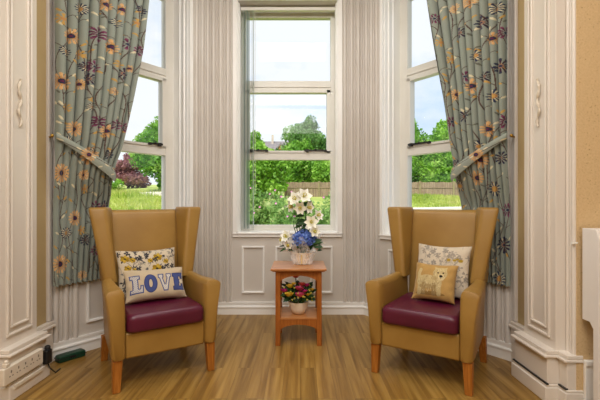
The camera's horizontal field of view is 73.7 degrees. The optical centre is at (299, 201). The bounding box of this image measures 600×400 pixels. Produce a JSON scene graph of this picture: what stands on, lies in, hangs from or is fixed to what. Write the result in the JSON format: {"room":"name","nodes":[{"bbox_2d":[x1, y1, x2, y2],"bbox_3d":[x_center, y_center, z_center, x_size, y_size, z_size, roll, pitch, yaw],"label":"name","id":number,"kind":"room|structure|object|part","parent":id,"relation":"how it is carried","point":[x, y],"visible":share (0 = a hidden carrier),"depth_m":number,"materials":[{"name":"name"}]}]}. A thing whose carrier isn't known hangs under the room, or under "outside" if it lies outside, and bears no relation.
{"room":"care facility","nodes":[
{"label":"care facility","id":0,"kind":"room"},
{"bbox_2d":[0,0,50,399],"bbox_3d":[-1.714,-0.595,2.400,0.172,3.450,0.440,0,0,0],"label":"pilaster","id":1,"kind":"object","parent":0,"point":[19,335],"visible":0.91,"depth_m":2.42,"materials":[{"name":"paint"}]},
{"bbox_3d":[-1.695,-0.693,2.424,0.014,2.955,0.223,0,0,0],"label":"panel moulding","id":2,"kind":"part","parent":1,"relation":"part of","materials":[{"name":"paint"}]},
{"bbox_2d":[0,348,42,388],"bbox_3d":[-1.634,0.994,2.360,0.032,0.148,0.340,0,0,0],"label":"strip","id":3,"kind":"object","parent":1,"relation":"attached to","point":[23,365],"visible":0.99,"depth_m":2.34,"materials":[{"name":"white plastic"}]},
{"bbox_2d":[2,360,9,367],"bbox_3d":[-1.635,0.900,2.225,0.026,0.038,0.032,0,0,0],"label":"plug","id":4,"kind":"object","parent":3,"relation":"on","point":[6,363],"visible":1,"depth_m":2.22,"materials":[{"name":"white plastic"}]},
{"bbox_2d":[43,345,60,372],"bbox_3d":[-1.625,1.024,2.625,0.044,0.205,0.146,0,0,0],"label":"plug adapter","id":5,"kind":"object","parent":3,"relation":"on","point":[47,353],"visible":0.97,"depth_m":2.56,"materials":[{"name":"black plastic"}]},
{"bbox_3d":[-1.716,1.080,2.397,0.168,0.100,0.435,0,0,0],"label":"skirting","id":6,"kind":"part","parent":1,"relation":"part of","materials":[{"name":"paint"}]},
{"bbox_2d":[37,0,55,362],"bbox_3d":[-1.864,-0.595,2.530,0.272,3.450,0.620,0,0,0],"label":"wall","id":7,"kind":"structure","parent":0,"point":[44,7],"depth_m":2.77,"materials":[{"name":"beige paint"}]},
{"bbox_2d":[52,0,209,342],"bbox_3d":[-1.411,-0.595,3.571,0.334,3.450,1.650,0,0,36],"label":"wall","id":8,"kind":"structure","parent":0,"point":[77,308],"depth_m":3.87,"materials":[{"name":"beige paint"}]},
{"bbox_2d":[53,330,103,360],"bbox_3d":[-1.336,1.068,3.422,0.030,0.124,1.497,0,0,36],"label":"baseboard","id":9,"kind":"structure","parent":8,"relation":"attached to","point":[90,341],"depth_m":2.99,"materials":[{"name":"white paint"}]},
{"bbox_2d":[49,133,115,180],"bbox_3d":[-1.550,-0.316,2.881,0.436,0.318,0.119,0,0,-36],"label":"tieback","id":10,"kind":"object","parent":8,"relation":"attached to","point":[101,164],"visible":1,"depth_m":2.88,"materials":[{"name":"fabric"}]},
{"bbox_3d":[-1.546,0.681,3.143,0.022,0.474,0.255,0,0,36],"label":"panel moulding","id":11,"kind":"part","parent":8,"relation":"part of","materials":[{"name":"white paint"}]},
{"bbox_2d":[53,0,148,286],"bbox_3d":[-1.495,-0.610,3.046,0.193,2.420,0.681,0,0,43],"label":"curtain","id":12,"kind":"object","parent":8,"relation":"hanging from","point":[99,44],"visible":0.93,"depth_m":2.93,"materials":[{"name":"fabric"}]},
{"bbox_2d":[121,0,172,208],"bbox_3d":[-1.537,-0.861,3.563,0.108,2.338,0.959,0,0,36],"label":"window","id":13,"kind":"structure","parent":8,"relation":"in","point":[163,75],"depth_m":3.87,"materials":[{"name":"paint"}]},
{"bbox_2d":[124,71,165,147],"bbox_3d":[-1.544,-0.859,3.568,0.072,0.673,0.769,0,0,36],"label":"light","id":14,"kind":"object","parent":13,"relation":"attached to","point":[154,76],"depth_m":3.83,"materials":[{"name":"glass"}]},
{"bbox_3d":[-1.338,-0.984,3.418,0.038,2.673,1.049,0,0,36],"label":"architrave","id":15,"kind":"part","parent":8,"relation":"part of","materials":[{"name":"white paint"}]},
{"bbox_2d":[14,315,541,399],"bbox_3d":[-0.100,1.160,0.500,6.600,0.060,7.800,0,0,0],"label":"floor","id":16,"kind":"structure","parent":0,"point":[248,365],"depth_m":2.65,"materials":[{"name":"brown wood"}]},
{"bbox_2d":[54,348,85,362],"bbox_3d":[-1.654,1.107,2.884,0.079,0.045,0.194,0,0,36],"label":"case","id":17,"kind":"object","parent":16,"relation":"on","point":[77,353],"visible":1,"depth_m":2.86,"materials":[{"name":"green plastic"}]},
{"bbox_2d":[88,207,220,393],"bbox_3d":[-1.023,0.584,2.802,0.784,1.092,0.745,0,0,-33],"label":"armchair","id":18,"kind":"object","parent":16,"relation":"on","point":[141,328],"visible":0.96,"depth_m":2.67,"materials":[{"name":"beige leather"}]},
{"bbox_3d":[-1.381,1.034,2.839,0.056,0.192,0.092,0,0,-33],"label":"leg","id":19,"kind":"part","parent":18,"relation":"part of","materials":[{"name":"orange wood"}]},
{"bbox_3d":[-1.238,0.727,2.587,0.112,0.426,0.600,0,0,-33],"label":"arm","id":20,"kind":"part","parent":18,"relation":"part of","materials":[{"name":"beige leather"}]},
{"bbox_3d":[-1.088,1.034,2.378,0.056,0.192,0.056,0,0,-33],"label":"leg","id":21,"kind":"part","parent":18,"relation":"part of","materials":[{"name":"orange wood"}]},
{"bbox_2d":[115,247,174,297],"bbox_3d":[-1.092,0.505,2.873,0.416,0.323,0.142,0,0,-35],"label":"floral cushion","id":22,"kind":"object","parent":18,"relation":"on","point":[163,258],"visible":0.48,"depth_m":2.84,"materials":[{"name":"fabric"}]},
{"bbox_3d":[-1.170,0.499,3.026,0.540,0.882,0.210,0,0,-33],"label":"backrest","id":23,"kind":"part","parent":18,"relation":"part of","materials":[{"name":"beige leather"}]},
{"bbox_2d":[122,267,186,303],"bbox_3d":[-0.993,0.565,2.746,0.409,0.209,0.148,0,0,-35],"label":"cushion","id":24,"kind":"object","parent":18,"relation":"on","point":[141,285],"visible":1,"depth_m":2.69,"materials":[{"name":"fabric"}]},
{"bbox_2d":[125,296,203,332],"bbox_3d":[-0.969,0.730,2.718,0.475,0.110,0.545,0,0,-33],"label":"seat cushion","id":25,"kind":"object","parent":18,"relation":"on","point":[156,315],"depth_m":2.53,"materials":[{"name":"red leather"}]},
{"bbox_3d":[-0.854,0.863,2.544,0.488,0.155,0.062,0,0,-33],"label":"rail","id":26,"kind":"part","parent":18,"relation":"part of","materials":[{"name":"beige leather"}]},
{"bbox_3d":[-0.741,0.727,2.912,0.112,0.426,0.600,0,0,-33],"label":"arm","id":27,"kind":"part","parent":18,"relation":"part of","materials":[{"name":"beige leather"}]},
{"bbox_3d":[-0.609,1.034,2.691,0.056,0.192,0.056,0,0,-33],"label":"leg","id":28,"kind":"part","parent":18,"relation":"part of","materials":[{"name":"orange wood"}]},
{"bbox_2d":[270,261,326,345],"bbox_3d":[-0.011,0.824,3.310,0.436,0.613,0.430,0,0,0],"label":"side table","id":29,"kind":"object","parent":16,"relation":"on","point":[284,317],"visible":0.94,"depth_m":3.15,"materials":[{"name":"brown wood"}]},
{"bbox_3d":[-0.174,0.838,3.155,0.038,0.585,0.036,0,0,0],"label":"leg","id":30,"kind":"part","parent":29,"relation":"part of","materials":[{"name":"brown wood"}]},
{"bbox_3d":[-0.174,0.838,3.465,0.038,0.585,0.036,0,0,0],"label":"leg","id":31,"kind":"part","parent":29,"relation":"part of","materials":[{"name":"brown wood"}]},
{"bbox_2d":[280,276,316,313],"bbox_3d":[-0.014,0.747,3.273,0.324,0.320,0.299,0,0,0],"label":"arrangement","id":32,"kind":"object","parent":29,"relation":"on","point":[301,292],"visible":0.96,"depth_m":3.21,"materials":[{"name":"multicoloured plant"}]},
{"bbox_2d":[280,306,316,318],"bbox_3d":[-0.011,0.915,3.310,0.360,0.014,0.340,0,0,0],"label":"shelf","id":33,"kind":"object","parent":29,"relation":"attached to","point":[285,311],"depth_m":3.23,"materials":[{"name":"brown wood"}]},
{"bbox_2d":[279,188,323,264],"bbox_3d":[0.013,0.202,3.341,0.384,0.628,0.306,0,0,0],"label":"flower arrangement","id":34,"kind":"object","parent":29,"relation":"on","point":[303,238],"visible":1,"depth_m":3.27,"materials":[{"name":"white plant"}]},
{"bbox_3d":[0.022,0.466,3.330,0.150,0.100,0.150,0,0,0],"label":"pot","id":35,"kind":"part","parent":34,"relation":"part of","materials":[{"name":"beige ceramic"}]},
{"bbox_3d":[0.152,0.838,3.465,0.038,0.585,0.036,0,0,0],"label":"leg","id":36,"kind":"part","parent":29,"relation":"part of","materials":[{"name":"brown wood"}]},
{"bbox_3d":[0.152,0.838,3.155,0.038,0.585,0.036,0,0,0],"label":"leg","id":37,"kind":"part","parent":29,"relation":"part of","materials":[{"name":"brown wood"}]},
{"bbox_2d":[365,207,498,396],"bbox_3d":[0.923,0.584,2.774,0.784,1.092,0.745,0,0,33],"label":"armchair","id":38,"kind":"object","parent":16,"relation":"on","point":[397,319],"visible":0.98,"depth_m":2.65,"materials":[{"name":"beige leather"}]},
{"bbox_3d":[0.509,1.034,2.663,0.056,0.192,0.056,0,0,33],"label":"leg","id":39,"kind":"part","parent":38,"relation":"part of","materials":[{"name":"orange wood"}]},
{"bbox_3d":[0.641,0.727,2.884,0.112,0.426,0.600,0,0,33],"label":"arm","id":40,"kind":"part","parent":38,"relation":"part of","materials":[{"name":"beige leather"}]},
{"bbox_2d":[382,292,459,334],"bbox_3d":[0.869,0.730,2.690,0.475,0.110,0.545,0,0,33],"label":"seat cushion","id":41,"kind":"object","parent":38,"relation":"on","point":[400,310],"depth_m":2.51,"materials":[{"name":"red leather"}]},
{"bbox_3d":[0.754,0.863,2.516,0.488,0.155,0.062,0,0,33],"label":"rail","id":42,"kind":"part","parent":38,"relation":"part of","materials":[{"name":"beige leather"}]},
{"bbox_2d":[412,262,458,303],"bbox_3d":[0.917,0.546,2.723,0.288,0.237,0.149,0,0,32],"label":"cushion","id":43,"kind":"object","parent":38,"relation":"on","point":[433,282],"visible":1,"depth_m":2.68,"materials":[{"name":"fabric"}]},
{"bbox_3d":[1.070,0.499,2.998,0.540,0.882,0.210,0,0,33],"label":"backrest","id":44,"kind":"part","parent":38,"relation":"part of","materials":[{"name":"beige leather"}]},
{"bbox_2d":[418,243,471,298],"bbox_3d":[1.010,0.488,2.839,0.378,0.357,0.150,0,0,33],"label":"floral cushion","id":45,"kind":"object","parent":38,"relation":"on","point":[433,255],"visible":0.54,"depth_m":2.79,"materials":[{"name":"fabric"}]},
{"bbox_3d":[0.988,1.034,2.350,0.056,0.192,0.056,0,0,33],"label":"leg","id":46,"kind":"part","parent":38,"relation":"part of","materials":[{"name":"orange wood"}]},
{"bbox_3d":[1.137,0.727,2.559,0.112,0.426,0.600,0,0,33],"label":"arm","id":47,"kind":"part","parent":38,"relation":"part of","materials":[{"name":"beige leather"}]},
{"bbox_3d":[1.281,1.034,2.811,0.056,0.192,0.092,0,0,33],"label":"leg","id":48,"kind":"part","parent":38,"relation":"part of","materials":[{"name":"orange wood"}]},
{"bbox_2d":[582,228,599,399],"bbox_3d":[2.145,0.635,2.095,1.250,0.990,0.120,0,0,0],"label":"radiator cover","id":49,"kind":"object","parent":16,"relation":"on","point":[590,237],"visible":1,"depth_m":2.07,"materials":[{"name":"paint"}]},
{"bbox_2d":[210,0,363,301],"bbox_3d":[-0.131,-0.595,4.169,1.860,3.450,0.334,0,0,0],"label":"wall","id":50,"kind":"structure","parent":0,"point":[242,261],"depth_m":4.03,"materials":[{"name":"beige paint"}]},
{"bbox_3d":[-0.472,0.681,4.027,0.228,0.474,0.022,0,0,0],"label":"panel moulding","id":51,"kind":"part","parent":50,"relation":"part of","materials":[{"name":"white paint"}]},
{"bbox_3d":[-0.132,0.681,4.027,0.232,0.474,0.022,0,0,0],"label":"panel moulding","id":52,"kind":"part","parent":50,"relation":"part of","materials":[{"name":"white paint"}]},
{"bbox_3d":[-0.126,-0.984,4.021,1.100,2.673,0.038,0,0,0],"label":"architrave","id":53,"kind":"part","parent":50,"relation":"part of","materials":[{"name":"white paint"}]},
{"bbox_2d":[241,12,334,229],"bbox_3d":[-0.126,-0.861,4.267,1.010,2.338,0.108,0,0,0],"label":"window","id":54,"kind":"structure","parent":50,"relation":"in","point":[260,87],"depth_m":4.25,"materials":[{"name":"paint"}]},
{"bbox_2d":[241,7,334,228],"bbox_3d":[-0.117,-0.870,4.150,0.990,2.290,0.084,0,0,0],"label":"vertical blind","id":55,"kind":"object","parent":54,"relation":"attached to","point":[243,9],"visible":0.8,"depth_m":4.14,"materials":[{"name":"fabric"}]},
{"bbox_3d":[-0.117,-1.998,4.150,0.990,0.035,0.040,0,0,0],"label":"head rail","id":56,"kind":"part","parent":55,"relation":"part of","materials":[{"name":"white plastic"}]},
{"bbox_2d":[246,89,330,152],"bbox_3d":[-0.126,-0.859,4.275,0.900,0.673,0.072,0,0,0],"label":"light","id":57,"kind":"object","parent":54,"relation":"attached to","point":[256,91],"depth_m":4.24,"materials":[{"name":"glass"}]},
{"bbox_2d":[217,302,363,314],"bbox_3d":[-0.131,1.068,4.021,1.554,0.124,0.030,0,0,0],"label":"baseboard","id":58,"kind":"structure","parent":50,"relation":"attached to","point":[224,308],"depth_m":4.01,"materials":[{"name":"white paint"}]},
{"bbox_3d":[0.213,0.681,4.027,0.227,0.474,0.022,0,0,0],"label":"panel moulding","id":59,"kind":"part","parent":50,"relation":"part of","materials":[{"name":"white paint"}]},
{"bbox_2d":[288,298,308,313],"bbox_3d":[-0.012,0.858,3.270,0.169,0.100,0.168,0,0,0],"label":"flowerpot","id":60,"kind":"object","parent":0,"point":[300,306],"depth_m":3.21,"materials":[{"name":"beige ceramic"}]},
{"bbox_2d":[364,0,512,342],"bbox_3d":[1.149,-0.595,3.571,0.334,3.450,1.650,0,0,-36],"label":"wall","id":61,"kind":"structure","parent":0,"point":[381,17],"depth_m":3.86,"materials":[{"name":"beige paint"}]},
{"bbox_3d":[1.076,-0.984,3.418,0.038,2.673,1.049,0,0,-36],"label":"architrave","id":62,"kind":"part","parent":61,"relation":"part of","materials":[{"name":"white paint"}]},
{"bbox_3d":[0.912,0.681,3.655,0.022,0.474,0.270,0,0,-36],"label":"panel moulding","id":63,"kind":"part","parent":61,"relation":"part of","materials":[{"name":"white paint"}]},
{"bbox_2d":[400,0,450,206],"bbox_3d":[1.275,-0.861,3.563,0.108,2.338,0.959,0,0,-36],"label":"window","id":64,"kind":"structure","parent":61,"relation":"in","point":[409,75],"depth_m":3.87,"materials":[{"name":"paint"}]},
{"bbox_2d":[407,69,449,147],"bbox_3d":[1.282,-0.859,3.568,0.072,0.673,0.769,0,0,-36],"label":"sash","id":65,"kind":"object","parent":64,"relation":"attached to","point":[412,78],"depth_m":3.83,"materials":[{"name":"paint"}]},
{"bbox_2d":[363,302,511,360],"bbox_3d":[1.074,1.068,3.422,0.030,0.124,1.497,0,0,-36],"label":"baseboard","id":66,"kind":"structure","parent":61,"relation":"attached to","point":[501,349],"depth_m":2.91,"materials":[{"name":"white paint"}]},
{"bbox_2d":[427,0,510,287],"bbox_3d":[1.252,-0.610,3.032,0.183,2.420,0.647,0,0,-38],"label":"curtain","id":67,"kind":"object","parent":61,"relation":"hanging from","point":[470,37],"visible":0.84,"depth_m":2.89,"materials":[{"name":"fabric"}]},
{"bbox_2d":[450,133,514,180],"bbox_3d":[1.297,-0.316,2.883,0.440,0.318,0.119,0,0,36],"label":"tieback","id":68,"kind":"object","parent":61,"relation":"attached to","point":[466,162],"visible":1,"depth_m":2.88,"materials":[{"name":"fabric"}]},
{"bbox_2d":[509,0,523,361],"bbox_3d":[1.612,-0.595,2.530,0.272,3.450,0.620,0,0,0],"label":"wall","id":69,"kind":"structure","parent":0,"point":[517,324],"depth_m":2.79,"materials":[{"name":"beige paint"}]},
{"bbox_2d":[510,0,583,399],"bbox_3d":[1.462,-0.595,2.400,0.172,3.450,0.440,0,0,0],"label":"pilaster","id":70,"kind":"object","parent":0,"point":[545,360],"visible":1,"depth_m":2.31,"materials":[{"name":"paint"}]},
{"bbox_3d":[1.443,-0.693,2.424,0.014,2.955,0.223,0,0,0],"label":"panel moulding","id":71,"kind":"part","parent":70,"relation":"part of","materials":[{"name":"paint"}]},
{"bbox_3d":[1.464,1.080,2.397,0.168,0.100,0.435,0,0,0],"label":"skirting","id":72,"kind":"part","parent":70,"relation":"part of","materials":[{"name":"paint"}]},
{"bbox_3d":[1.510,-0.740,2.228,0.024,3.160,0.071,0,0,0],"label":"bead moulding","id":73,"kind":"part","parent":70,"relation":"part of","materials":[{"name":"paint"}]},
{"bbox_2d":[576,0,599,399],"bbox_3d":[2.180,-0.595,2.280,1.335,3.450,0.240,0,0,0],"label":"wall","id":74,"kind":"structure","parent":0,"point":[587,11],"depth_m":2.19,"materials":[{"name":"beige paint"}]},
{"label":"outside","id":75,"kind":"structure","parent":0,"visible":0},
{"bbox_2d":[110,184,460,209],"bbox_3d":[0.000,-0.352,47.225,120.000,3.446,85.550,0,0,0],"label":"lawn","id":76,"kind":"structure","parent":75,"point":[152,188],"depth_m":22.65,"materials":[{"name":"green plant"}]},
{"bbox_2d":[112,178,127,190],"bbox_3d":[-14.047,-1.105,29.561,2.254,1.302,2.192,0,0,0],"label":"bush","id":77,"kind":"object","parent":76,"relation":"on","point":[117,182],"visible":0.29,"depth_m":29.49,"materials":[{"name":"green plant"}]},
{"bbox_2d":[112,153,151,188],"bbox_3d":[-14.766,-2.528,33.978,4.163,3.385,4.320,0,0,-42],"label":"tree","id":78,"kind":"object","parent":76,"relation":"on","point":[124,170],"visible":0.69,"depth_m":32.95,"materials":[{"name":"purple plant"}]},
{"bbox_2d":[128,116,160,191],"bbox_3d":[-10.275,-3.330,29.852,4.413,6.422,4.190,0,0,13],"label":"broadleaf tree","id":79,"kind":"object","parent":76,"relation":"on","point":[150,164],"visible":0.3,"depth_m":28.78,"materials":[{"name":"green plant"}]},
{"bbox_2d":[250,130,264,149],"bbox_3d":[-4.917,-4.700,40.618,3.519,6.538,2.540,0,0,0],"label":"tree","id":80,"kind":"object","parent":76,"relation":"on","point":[256,138],"visible":0.12,"depth_m":40.51,"materials":[{"name":"green plant"}]},
{"bbox_2d":[250,187,289,224],"bbox_3d":[-0.778,0.416,7.735,1.582,1.630,0.786,0,0,3],"label":"flowering shrub","id":81,"kind":"object","parent":76,"relation":"on","point":[261,208],"visible":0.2,"depth_m":7.64,"materials":[{"name":"green plant"}]},
{"bbox_2d":[250,141,290,196],"bbox_3d":[-2.509,-1.739,23.399,3.798,3.638,3.058,0,0,-18],"label":"bush","id":82,"kind":"object","parent":76,"relation":"on","point":[268,177],"visible":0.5,"depth_m":22.72,"materials":[{"name":"green plant"}]},
{"bbox_2d":[263,135,288,172],"bbox_3d":[-3.600,-6.156,63.325,7.800,8.728,8.150,0,0,0],"label":"house","id":83,"kind":"structure","parent":76,"relation":"on","point":[272,144],"depth_m":62.59,"materials":[{"name":"grey brick"}]},
{"bbox_2d":[109,187,460,209],"bbox_3d":[-3.003,0.015,18.251,34.286,2.168,18.693,0,0,0],"label":"meadow grass","id":84,"kind":"structure","parent":76,"relation":"on","point":[124,196],"depth_m":20.16,"materials":[{"name":"green plant"}]},
{"bbox_2d":[280,138,315,189],"bbox_3d":[0.012,-2.574,29.349,3.674,4.288,3.964,0,0,33],"label":"bush","id":85,"kind":"object","parent":76,"relation":"on","point":[300,171],"visible":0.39,"depth_m":28.18,"materials":[{"name":"green plant"}]},
{"bbox_2d":[268,191,329,224],"bbox_3d":[0.173,0.548,6.939,1.512,1.466,0.801,0,0,0],"label":"flowering shrub","id":86,"kind":"object","parent":76,"relation":"on","point":[287,218],"visible":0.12,"depth_m":6.84,"materials":[{"name":"green plant"}]},
{"bbox_2d":[276,114,325,150],"bbox_3d":[0.779,-5.395,41.892,7.033,7.757,5.609,0,0,-4],"label":"tree","id":87,"kind":"object","parent":76,"relation":"on","point":[308,129],"visible":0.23,"depth_m":40.87,"materials":[{"name":"green plant"}]},
{"bbox_2d":[310,161,329,181],"bbox_3d":[2.538,-1.989,26.198,3.762,3.611,2.989,0,0,-5],"label":"bush","id":88,"kind":"object","parent":76,"relation":"on","point":[321,169],"visible":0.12,"depth_m":25.74,"materials":[{"name":"green plant"}]},
{"bbox_2d":[322,192,329,208],"bbox_3d":[1.175,0.415,7.737,1.529,1.644,0.775,0,0,3],"label":"flowering shrub","id":89,"kind":"object","parent":76,"relation":"on","point":[327,198],"visible":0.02,"depth_m":7.82,"materials":[{"name":"green plant"}]},
{"bbox_2d":[284,181,458,196],"bbox_3d":[6.415,-0.792,24.990,14.770,1.030,0.120,0,0,0],"label":"fence","id":90,"kind":"object","parent":76,"relation":"on","point":[317,189],"visible":0.22,"depth_m":24.99,"materials":[{"name":"brown wood"}]},
{"bbox_3d":[0.150,-0.785,25.000,2.100,0.935,0.100,0,0,0],"label":"panel","id":91,"kind":"part","parent":90,"relation":"part of","materials":[{"name":"beige wood"}]},
{"bbox_3d":[1.190,-0.792,24.990,0.120,1.030,0.120,0,0,0],"label":"post","id":92,"kind":"part","parent":90,"relation":"part of","materials":[{"name":"brown wood"}]},
{"bbox_3d":[2.250,-0.784,25.000,2.100,0.934,0.100,0,0,0],"label":"panel","id":93,"kind":"part","parent":90,"relation":"part of","materials":[{"name":"beige wood"}]},
{"bbox_3d":[6.450,-0.785,25.000,2.100,0.935,0.100,0,0,0],"label":"panel","id":94,"kind":"part","parent":90,"relation":"part of","materials":[{"name":"beige wood"}]},
{"bbox_3d":[8.550,-0.784,25.000,2.100,0.934,0.100,0,0,0],"label":"panel","id":95,"kind":"part","parent":90,"relation":"part of","materials":[{"name":"beige wood"}]},
{"bbox_3d":[10.650,-0.785,25.000,2.100,0.935,0.100,0,0,0],"label":"panel","id":96,"kind":"part","parent":90,"relation":"part of","materials":[{"name":"beige wood"}]},
{"bbox_2d":[412,156,418,175],"bbox_3d":[6.326,-2.970,27.278,3.621,5.898,2.710,0,0,0],"label":"tree","id":97,"kind":"object","parent":76,"relation":"on","point":[415,167],"visible":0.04,"depth_m":26.89,"materials":[{"name":"green plant"}]},
{"bbox_2d":[412,120,429,181],"bbox_3d":[8.560,-3.610,30.223,3.999,6.855,3.239,0,0,0],"label":"tree","id":98,"kind":"object","parent":76,"relation":"on","point":[419,137],"visible":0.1,"depth_m":29.39,"materials":[{"name":"green plant"}]},
{"bbox_2d":[418,119,455,181],"bbox_3d":[9.807,-2.944,26.995,3.625,5.938,2.740,0,0,0],"label":"tree","id":99,"kind":"object","parent":76,"relation":"on","point":[438,168],"visible":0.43,"depth_m":26.69,"materials":[{"name":"green plant"}]},
{"bbox_2d":[413,207,461,209],"bbox_3d":[7.268,0.336,16.103,7.740,0.440,0.786,0,0,-11],"label":"garden path","id":100,"kind":"structure","parent":76,"relation":"on","point":[438,208],"depth_m":15.61,"materials":[{"name":"white concrete"}]}
]}

